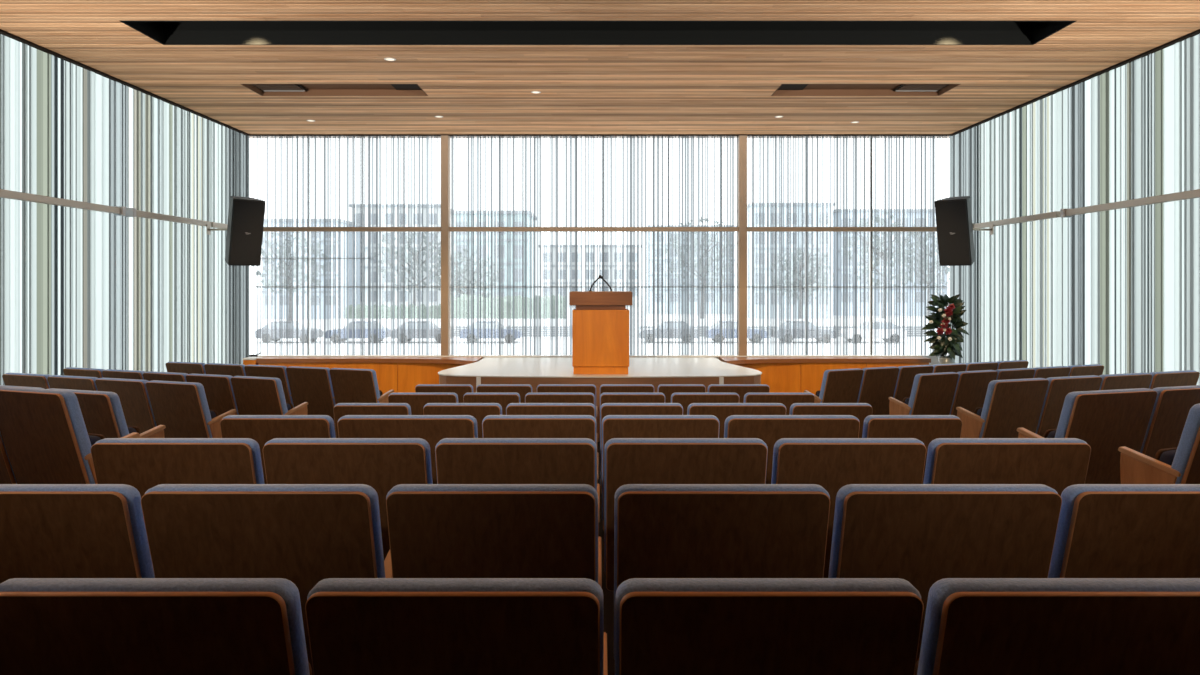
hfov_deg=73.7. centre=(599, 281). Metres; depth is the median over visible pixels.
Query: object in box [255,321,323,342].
car
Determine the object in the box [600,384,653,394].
chair
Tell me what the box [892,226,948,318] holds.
tree
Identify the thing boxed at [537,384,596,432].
chair
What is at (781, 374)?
window ledge
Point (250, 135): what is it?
trim
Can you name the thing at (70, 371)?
chair
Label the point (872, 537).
cushion
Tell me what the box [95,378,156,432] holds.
chair
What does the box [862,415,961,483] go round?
chair
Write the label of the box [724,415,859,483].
chair
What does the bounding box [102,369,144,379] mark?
chair
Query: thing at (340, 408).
cushion
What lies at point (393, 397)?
cushion
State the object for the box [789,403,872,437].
chair
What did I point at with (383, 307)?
hedge
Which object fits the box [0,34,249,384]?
curtain
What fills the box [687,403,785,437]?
chair
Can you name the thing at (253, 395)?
chair
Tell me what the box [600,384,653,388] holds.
cushion
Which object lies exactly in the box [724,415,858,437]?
cushion
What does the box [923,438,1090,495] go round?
chair
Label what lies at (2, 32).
trim
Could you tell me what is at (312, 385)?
cushion
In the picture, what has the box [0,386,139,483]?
chair
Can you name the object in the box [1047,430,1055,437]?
seat cushion
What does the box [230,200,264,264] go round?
grille
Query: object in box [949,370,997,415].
chair
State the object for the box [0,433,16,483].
chair
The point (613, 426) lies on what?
chair
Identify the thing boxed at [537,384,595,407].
cushion
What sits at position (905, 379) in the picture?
chair
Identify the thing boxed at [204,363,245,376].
chair
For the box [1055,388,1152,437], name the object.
cushion
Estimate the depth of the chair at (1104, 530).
2.08 m
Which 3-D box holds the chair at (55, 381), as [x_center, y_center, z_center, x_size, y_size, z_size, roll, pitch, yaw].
[-4.032,1.171,6.350,0.498,0.880,0.383,0,0,19]
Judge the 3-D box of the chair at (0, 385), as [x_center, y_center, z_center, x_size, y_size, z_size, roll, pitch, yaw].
[-3.458,1.060,4.898,0.548,0.880,0.383,0,0,19]
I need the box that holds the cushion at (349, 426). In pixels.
[338,415,477,437]
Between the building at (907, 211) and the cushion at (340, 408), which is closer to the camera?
the cushion at (340, 408)
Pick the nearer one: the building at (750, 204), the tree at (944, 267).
the tree at (944, 267)
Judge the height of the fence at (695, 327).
1.020 m
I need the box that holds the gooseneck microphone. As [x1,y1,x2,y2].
[589,275,601,290]
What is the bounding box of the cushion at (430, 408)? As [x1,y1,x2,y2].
[423,403,501,414]
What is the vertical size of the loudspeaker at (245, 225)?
0.842 m
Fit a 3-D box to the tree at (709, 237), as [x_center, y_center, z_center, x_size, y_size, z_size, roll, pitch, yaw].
[10.787,-1.261,84.873,7.841,11.291,7.703,0,0,0]
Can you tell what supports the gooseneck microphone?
on the lectern
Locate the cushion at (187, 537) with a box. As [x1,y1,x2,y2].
[145,484,385,577]
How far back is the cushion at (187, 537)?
2.08 m
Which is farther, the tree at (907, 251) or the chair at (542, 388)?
the tree at (907, 251)
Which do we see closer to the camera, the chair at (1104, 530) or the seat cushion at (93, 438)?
the chair at (1104, 530)
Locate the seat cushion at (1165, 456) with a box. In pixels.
[1159,450,1175,465]
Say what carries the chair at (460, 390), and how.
on the floor
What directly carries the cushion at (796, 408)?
on the chair at (861, 411)
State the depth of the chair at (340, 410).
4.70 m
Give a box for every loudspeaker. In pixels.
[206,196,264,265]
[935,196,993,265]
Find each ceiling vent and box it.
[241,84,427,95]
[771,84,959,95]
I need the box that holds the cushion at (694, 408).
[687,403,785,414]
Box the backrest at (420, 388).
[415,384,472,392]
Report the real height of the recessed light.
0.004 m
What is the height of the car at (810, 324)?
1.502 m
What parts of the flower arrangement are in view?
red flower, red flower, red flower, red flower, red flower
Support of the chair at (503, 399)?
on the floor
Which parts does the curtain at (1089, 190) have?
rail, rail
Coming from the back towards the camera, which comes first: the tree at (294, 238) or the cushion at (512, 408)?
the tree at (294, 238)
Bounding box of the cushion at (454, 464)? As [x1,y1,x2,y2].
[435,438,596,490]
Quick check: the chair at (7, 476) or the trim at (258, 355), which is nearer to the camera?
the chair at (7, 476)
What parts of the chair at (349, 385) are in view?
armrest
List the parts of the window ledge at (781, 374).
panel, panel, panel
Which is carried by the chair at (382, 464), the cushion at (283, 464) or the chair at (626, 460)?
the cushion at (283, 464)
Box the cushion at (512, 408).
[506,403,595,418]
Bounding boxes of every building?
[261,219,359,318]
[355,204,454,306]
[454,211,532,297]
[541,245,640,306]
[647,225,736,313]
[736,203,832,318]
[832,209,948,315]
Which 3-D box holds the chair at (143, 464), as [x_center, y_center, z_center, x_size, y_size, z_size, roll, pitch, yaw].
[-1.477,0.986,2.933,0.583,0.880,0.383,0,0,0]
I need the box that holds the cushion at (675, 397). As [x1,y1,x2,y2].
[671,393,738,402]
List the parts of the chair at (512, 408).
panel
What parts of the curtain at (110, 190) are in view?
rail, rail, rail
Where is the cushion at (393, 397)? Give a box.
[389,393,457,402]
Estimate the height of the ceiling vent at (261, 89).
0.082 m
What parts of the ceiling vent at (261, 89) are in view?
access plate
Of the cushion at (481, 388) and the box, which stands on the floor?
the box
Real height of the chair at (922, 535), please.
0.880 m
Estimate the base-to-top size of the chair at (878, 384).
0.880 m
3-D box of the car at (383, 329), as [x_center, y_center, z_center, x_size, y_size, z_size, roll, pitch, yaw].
[-17.520,3.621,58.000,4.350,1.502,1.800,0,0,0]
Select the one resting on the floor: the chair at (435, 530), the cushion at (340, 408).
the chair at (435, 530)
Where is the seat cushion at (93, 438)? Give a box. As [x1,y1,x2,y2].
[88,435,100,445]
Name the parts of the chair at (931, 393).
armrest, panel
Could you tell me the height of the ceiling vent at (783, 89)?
0.082 m
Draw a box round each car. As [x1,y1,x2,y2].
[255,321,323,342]
[331,321,390,342]
[395,321,455,342]
[460,321,521,342]
[639,321,696,342]
[704,321,766,342]
[774,321,832,342]
[841,321,906,342]
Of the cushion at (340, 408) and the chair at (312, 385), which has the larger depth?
the chair at (312, 385)
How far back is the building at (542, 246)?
140.00 m
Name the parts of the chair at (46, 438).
panel, armrest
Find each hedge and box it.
[345,304,440,318]
[454,294,562,318]
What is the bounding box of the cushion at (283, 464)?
[264,438,432,483]
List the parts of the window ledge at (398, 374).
panel, panel, panel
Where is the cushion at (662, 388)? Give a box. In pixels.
[658,384,705,392]
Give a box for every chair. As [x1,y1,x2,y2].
[0,385,43,388]
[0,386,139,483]
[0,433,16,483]
[0,484,154,582]
[0,578,311,674]
[2,373,50,388]
[47,375,98,390]
[50,388,165,437]
[63,367,104,377]
[91,438,264,497]
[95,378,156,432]
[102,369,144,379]
[141,484,391,674]
[143,371,187,381]
[146,380,236,437]
[166,362,205,373]
[186,373,238,414]
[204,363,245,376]
[220,415,335,483]
[231,376,307,414]
[244,365,293,407]
[263,438,432,559]
[286,366,335,423]
[305,578,607,674]
[329,368,393,403]
[333,403,410,437]
[337,415,477,483]
[386,484,601,587]
[388,393,457,414]
[415,384,472,402]
[423,403,501,437]
[435,438,599,536]
[463,393,519,414]
[476,384,531,402]
[482,415,597,483]
[506,403,596,445]
[525,393,594,404]
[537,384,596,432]
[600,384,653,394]
[600,393,664,406]
[600,403,682,493]
[602,415,719,529]
[604,438,767,590]
[614,484,829,659]
[615,578,923,674]
[658,384,705,402]
[671,393,738,414]
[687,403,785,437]
[708,384,769,402]
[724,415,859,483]
[744,393,814,414]
[771,438,925,577]
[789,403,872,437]
[804,368,862,402]
[828,484,1061,661]
[857,366,898,414]
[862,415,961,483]
[889,372,958,414]
[893,365,932,401]
[914,578,1199,674]
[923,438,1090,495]
[932,363,965,372]
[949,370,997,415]
[956,378,1048,437]
[965,362,997,370]
[995,368,1034,379]
[996,360,1028,369]
[1017,388,1156,483]
[1032,366,1069,378]
[1035,375,1101,436]
[1048,484,1199,577]
[1067,364,1103,375]
[1099,373,1151,389]
[1118,403,1199,483]
[1140,385,1199,457]
[1149,370,1199,388]
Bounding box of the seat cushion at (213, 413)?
[210,411,215,418]
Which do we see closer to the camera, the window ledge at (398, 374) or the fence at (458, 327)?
the window ledge at (398, 374)
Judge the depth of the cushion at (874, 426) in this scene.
3.66 m
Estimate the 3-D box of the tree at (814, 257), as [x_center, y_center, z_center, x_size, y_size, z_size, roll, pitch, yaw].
[19.906,0.305,80.100,6.721,8.164,6.676,0,0,0]
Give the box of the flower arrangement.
[921,294,968,363]
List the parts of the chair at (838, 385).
panel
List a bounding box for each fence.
[454,326,568,336]
[639,325,929,337]
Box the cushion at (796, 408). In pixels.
[789,403,871,414]
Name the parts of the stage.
post, post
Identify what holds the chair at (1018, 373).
on the floor
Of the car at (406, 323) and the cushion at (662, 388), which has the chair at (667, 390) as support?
the cushion at (662, 388)
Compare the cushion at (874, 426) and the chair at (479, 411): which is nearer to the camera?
the cushion at (874, 426)
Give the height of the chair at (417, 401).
0.880 m
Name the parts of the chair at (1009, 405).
armrest, panel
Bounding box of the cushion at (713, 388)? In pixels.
[708,384,769,392]
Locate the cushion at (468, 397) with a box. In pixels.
[463,393,519,402]
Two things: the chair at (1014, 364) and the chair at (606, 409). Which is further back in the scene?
the chair at (1014, 364)
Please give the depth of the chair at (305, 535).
2.08 m
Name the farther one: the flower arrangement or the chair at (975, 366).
the flower arrangement
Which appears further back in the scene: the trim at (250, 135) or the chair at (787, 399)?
the trim at (250, 135)
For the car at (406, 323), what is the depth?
57.15 m
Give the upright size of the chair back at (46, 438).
0.540 m
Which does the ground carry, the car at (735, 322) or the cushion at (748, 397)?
the car at (735, 322)
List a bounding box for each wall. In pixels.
[250,136,948,365]
[331,319,929,336]
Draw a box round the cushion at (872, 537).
[828,484,1057,577]
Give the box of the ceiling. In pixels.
[0,0,1199,134]
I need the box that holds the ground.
[250,295,948,354]
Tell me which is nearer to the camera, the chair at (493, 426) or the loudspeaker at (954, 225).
the chair at (493, 426)
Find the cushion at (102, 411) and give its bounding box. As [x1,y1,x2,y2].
[50,388,128,436]
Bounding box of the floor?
[334,424,614,674]
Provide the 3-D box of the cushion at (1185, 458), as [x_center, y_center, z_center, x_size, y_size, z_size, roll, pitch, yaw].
[2.673,0.772,3.456,0.519,0.540,0.213,0,0,-20]
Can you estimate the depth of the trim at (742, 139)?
11.18 m
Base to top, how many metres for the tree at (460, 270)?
7.644 m
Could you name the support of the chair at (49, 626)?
on the floor
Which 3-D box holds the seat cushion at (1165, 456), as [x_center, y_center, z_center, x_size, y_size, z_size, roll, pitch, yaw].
[2.636,0.858,3.555,0.435,0.250,0.111,0,0,-20]
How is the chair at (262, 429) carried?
on the floor
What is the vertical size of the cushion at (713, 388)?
0.540 m
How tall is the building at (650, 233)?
12.155 m
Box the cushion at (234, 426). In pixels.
[223,415,335,437]
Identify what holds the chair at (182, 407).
on the floor
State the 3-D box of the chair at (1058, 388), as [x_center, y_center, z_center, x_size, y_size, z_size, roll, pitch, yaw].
[3.533,1.153,6.186,0.518,0.880,0.383,0,0,-19]
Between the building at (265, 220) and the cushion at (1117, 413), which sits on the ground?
the building at (265, 220)
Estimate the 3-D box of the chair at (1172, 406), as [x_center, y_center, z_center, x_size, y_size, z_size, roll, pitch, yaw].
[3.179,1.004,4.481,0.562,0.880,0.383,0,0,-17]
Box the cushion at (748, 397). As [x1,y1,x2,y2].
[744,393,813,402]
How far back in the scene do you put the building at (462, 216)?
89.99 m
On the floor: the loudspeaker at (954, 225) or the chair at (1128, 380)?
the chair at (1128, 380)
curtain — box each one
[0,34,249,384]
[949,33,1199,384]
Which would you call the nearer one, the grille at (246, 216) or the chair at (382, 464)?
the chair at (382, 464)
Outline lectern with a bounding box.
[569,291,631,373]
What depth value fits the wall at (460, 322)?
64.00 m
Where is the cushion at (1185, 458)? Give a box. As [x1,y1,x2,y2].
[1171,403,1199,483]
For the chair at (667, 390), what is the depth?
6.96 m
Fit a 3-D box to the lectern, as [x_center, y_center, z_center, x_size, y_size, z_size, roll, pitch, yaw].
[0.010,0.578,9.342,0.714,0.944,0.595,0,0,0]
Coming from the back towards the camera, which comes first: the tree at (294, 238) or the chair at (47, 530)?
the tree at (294, 238)
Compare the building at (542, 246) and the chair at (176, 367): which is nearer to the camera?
the chair at (176, 367)
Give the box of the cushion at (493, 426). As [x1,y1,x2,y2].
[482,415,595,442]
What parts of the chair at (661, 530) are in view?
panel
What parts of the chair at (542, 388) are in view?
panel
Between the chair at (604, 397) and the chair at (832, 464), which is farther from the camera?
the chair at (604, 397)
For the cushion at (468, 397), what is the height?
0.540 m
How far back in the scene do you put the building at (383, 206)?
106.01 m
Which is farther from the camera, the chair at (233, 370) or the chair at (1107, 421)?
the chair at (233, 370)
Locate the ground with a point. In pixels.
(462, 343)
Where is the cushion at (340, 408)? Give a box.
[334,403,410,414]
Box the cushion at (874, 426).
[862,415,959,437]
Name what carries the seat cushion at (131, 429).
on the chair at (102, 411)
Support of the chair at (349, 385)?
on the floor
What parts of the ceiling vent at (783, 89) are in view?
access plate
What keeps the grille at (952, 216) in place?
attached to the loudspeaker at (954, 225)
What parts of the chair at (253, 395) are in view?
panel, armrest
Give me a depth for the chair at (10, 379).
6.34 m
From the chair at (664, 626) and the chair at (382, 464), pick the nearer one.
the chair at (664, 626)
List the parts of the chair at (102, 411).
panel, armrest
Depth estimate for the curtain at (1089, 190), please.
7.96 m
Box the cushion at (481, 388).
[476,384,531,392]
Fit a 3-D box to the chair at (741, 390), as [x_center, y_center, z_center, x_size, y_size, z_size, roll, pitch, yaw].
[1.217,1.335,7.133,0.546,0.880,0.383,0,0,0]
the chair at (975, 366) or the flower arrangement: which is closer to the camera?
the chair at (975, 366)
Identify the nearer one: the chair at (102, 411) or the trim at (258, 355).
the chair at (102, 411)
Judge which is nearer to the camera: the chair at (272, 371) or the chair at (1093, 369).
the chair at (1093, 369)
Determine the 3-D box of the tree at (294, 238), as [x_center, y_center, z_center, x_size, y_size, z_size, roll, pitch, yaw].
[-30.286,-0.388,77.884,7.282,9.549,6.903,0,0,0]
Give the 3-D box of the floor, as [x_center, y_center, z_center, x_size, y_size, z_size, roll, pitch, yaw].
[0.000,1.743,4.100,9.800,0.774,14.200,0,0,0]
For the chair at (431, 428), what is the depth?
3.66 m
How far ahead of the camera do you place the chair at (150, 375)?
6.76 m
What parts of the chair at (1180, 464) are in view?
armrest, panel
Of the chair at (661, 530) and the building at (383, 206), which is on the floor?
the chair at (661, 530)
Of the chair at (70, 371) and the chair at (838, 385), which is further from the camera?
the chair at (838, 385)
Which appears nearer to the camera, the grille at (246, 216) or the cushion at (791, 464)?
the cushion at (791, 464)
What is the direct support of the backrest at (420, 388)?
on the chair at (460, 390)
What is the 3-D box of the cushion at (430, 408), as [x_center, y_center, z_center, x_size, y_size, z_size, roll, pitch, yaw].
[-0.814,0.988,4.817,0.462,0.540,0.213,0,0,0]
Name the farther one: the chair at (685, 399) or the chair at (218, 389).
the chair at (218, 389)
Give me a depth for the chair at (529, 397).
5.85 m
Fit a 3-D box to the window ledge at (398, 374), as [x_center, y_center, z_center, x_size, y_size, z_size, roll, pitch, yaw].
[-3.165,1.413,10.870,3.050,0.734,0.580,0,0,0]
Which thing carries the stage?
on the floor
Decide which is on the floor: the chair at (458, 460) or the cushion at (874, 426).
the chair at (458, 460)
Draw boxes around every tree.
[251,232,323,293]
[378,232,440,304]
[433,247,498,297]
[664,217,736,318]
[766,243,832,318]
[841,210,926,318]
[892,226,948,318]
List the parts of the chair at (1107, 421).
armrest, panel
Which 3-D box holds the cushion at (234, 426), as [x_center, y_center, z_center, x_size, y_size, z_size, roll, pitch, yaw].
[-1.487,0.885,3.768,0.507,0.540,0.213,0,0,0]
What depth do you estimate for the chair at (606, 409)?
4.70 m
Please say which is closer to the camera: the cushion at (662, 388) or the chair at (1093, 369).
the cushion at (662, 388)
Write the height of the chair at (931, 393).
0.880 m
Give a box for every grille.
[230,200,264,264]
[252,84,307,91]
[893,84,948,91]
[935,200,969,264]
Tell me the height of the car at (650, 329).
1.502 m
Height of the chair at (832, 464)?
0.880 m
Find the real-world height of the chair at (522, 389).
0.880 m
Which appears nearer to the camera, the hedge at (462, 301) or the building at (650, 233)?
the hedge at (462, 301)
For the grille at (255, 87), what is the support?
attached to the ceiling vent at (261, 89)
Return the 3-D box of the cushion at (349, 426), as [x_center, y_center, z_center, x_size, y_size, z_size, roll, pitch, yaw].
[-0.888,0.885,3.768,0.638,0.540,0.213,0,0,0]
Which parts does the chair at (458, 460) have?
panel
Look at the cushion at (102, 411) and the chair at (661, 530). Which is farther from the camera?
the cushion at (102, 411)
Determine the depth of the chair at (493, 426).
3.66 m
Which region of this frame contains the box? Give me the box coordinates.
[243,357,260,364]
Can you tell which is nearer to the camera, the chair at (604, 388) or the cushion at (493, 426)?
the cushion at (493, 426)
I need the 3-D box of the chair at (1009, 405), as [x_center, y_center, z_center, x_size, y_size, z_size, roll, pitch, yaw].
[3.027,1.153,6.012,0.527,0.880,0.384,0,0,-19]
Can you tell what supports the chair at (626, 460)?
on the floor
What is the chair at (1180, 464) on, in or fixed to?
on the floor
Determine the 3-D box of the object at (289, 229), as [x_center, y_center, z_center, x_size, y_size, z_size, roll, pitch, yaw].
[-3.559,-0.505,11.290,2.681,3.110,0.140,0,0,0]
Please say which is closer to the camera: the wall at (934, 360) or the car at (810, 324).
the wall at (934, 360)
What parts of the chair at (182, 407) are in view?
panel, armrest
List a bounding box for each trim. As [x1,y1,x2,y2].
[0,29,249,135]
[250,135,949,135]
[258,355,946,356]
[441,135,450,355]
[738,135,746,355]
[950,29,1199,135]
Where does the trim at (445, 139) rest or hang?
attached to the wall at (934, 360)
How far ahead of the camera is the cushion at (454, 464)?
2.76 m
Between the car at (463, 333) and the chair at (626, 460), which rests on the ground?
the car at (463, 333)
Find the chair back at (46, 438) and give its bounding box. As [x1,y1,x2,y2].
[0,386,94,483]
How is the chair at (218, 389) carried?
on the floor
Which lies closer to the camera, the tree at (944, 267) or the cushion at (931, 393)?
the cushion at (931, 393)
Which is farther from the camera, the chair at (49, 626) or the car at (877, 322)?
the car at (877, 322)
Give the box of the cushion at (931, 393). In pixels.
[908,372,955,414]
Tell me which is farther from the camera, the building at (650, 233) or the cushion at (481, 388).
the building at (650, 233)
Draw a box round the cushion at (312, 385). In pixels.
[289,366,335,405]
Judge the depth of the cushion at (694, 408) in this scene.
4.70 m
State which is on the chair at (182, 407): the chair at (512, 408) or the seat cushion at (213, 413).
the seat cushion at (213, 413)
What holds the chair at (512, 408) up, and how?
on the floor
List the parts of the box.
lid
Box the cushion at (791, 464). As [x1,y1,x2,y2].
[771,438,923,483]
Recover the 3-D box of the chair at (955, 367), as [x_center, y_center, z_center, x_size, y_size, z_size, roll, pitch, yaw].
[3.598,1.298,8.515,0.439,0.880,0.384,0,0,-22]
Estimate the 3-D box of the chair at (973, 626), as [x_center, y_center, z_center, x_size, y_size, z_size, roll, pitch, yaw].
[0.880,0.973,1.583,0.562,0.874,0.383,0,0,0]
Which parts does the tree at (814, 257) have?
crown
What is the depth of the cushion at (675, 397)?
5.85 m
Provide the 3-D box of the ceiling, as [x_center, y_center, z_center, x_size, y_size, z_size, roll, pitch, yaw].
[0.000,-2.340,4.100,9.800,0.565,14.200,0,0,0]
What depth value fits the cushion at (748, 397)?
5.85 m
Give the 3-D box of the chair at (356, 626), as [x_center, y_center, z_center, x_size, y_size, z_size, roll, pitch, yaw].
[-0.254,0.973,1.583,0.539,0.874,0.383,0,0,0]
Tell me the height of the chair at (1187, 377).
0.880 m
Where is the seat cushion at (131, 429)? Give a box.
[128,427,136,433]
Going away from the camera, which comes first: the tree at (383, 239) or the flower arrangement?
the flower arrangement
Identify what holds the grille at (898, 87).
attached to the ceiling vent at (783, 89)
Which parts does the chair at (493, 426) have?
panel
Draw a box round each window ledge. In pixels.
[256,357,481,393]
[719,357,930,393]
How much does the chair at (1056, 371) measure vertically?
0.880 m
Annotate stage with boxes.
[438,357,761,441]
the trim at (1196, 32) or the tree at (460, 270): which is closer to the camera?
the trim at (1196, 32)

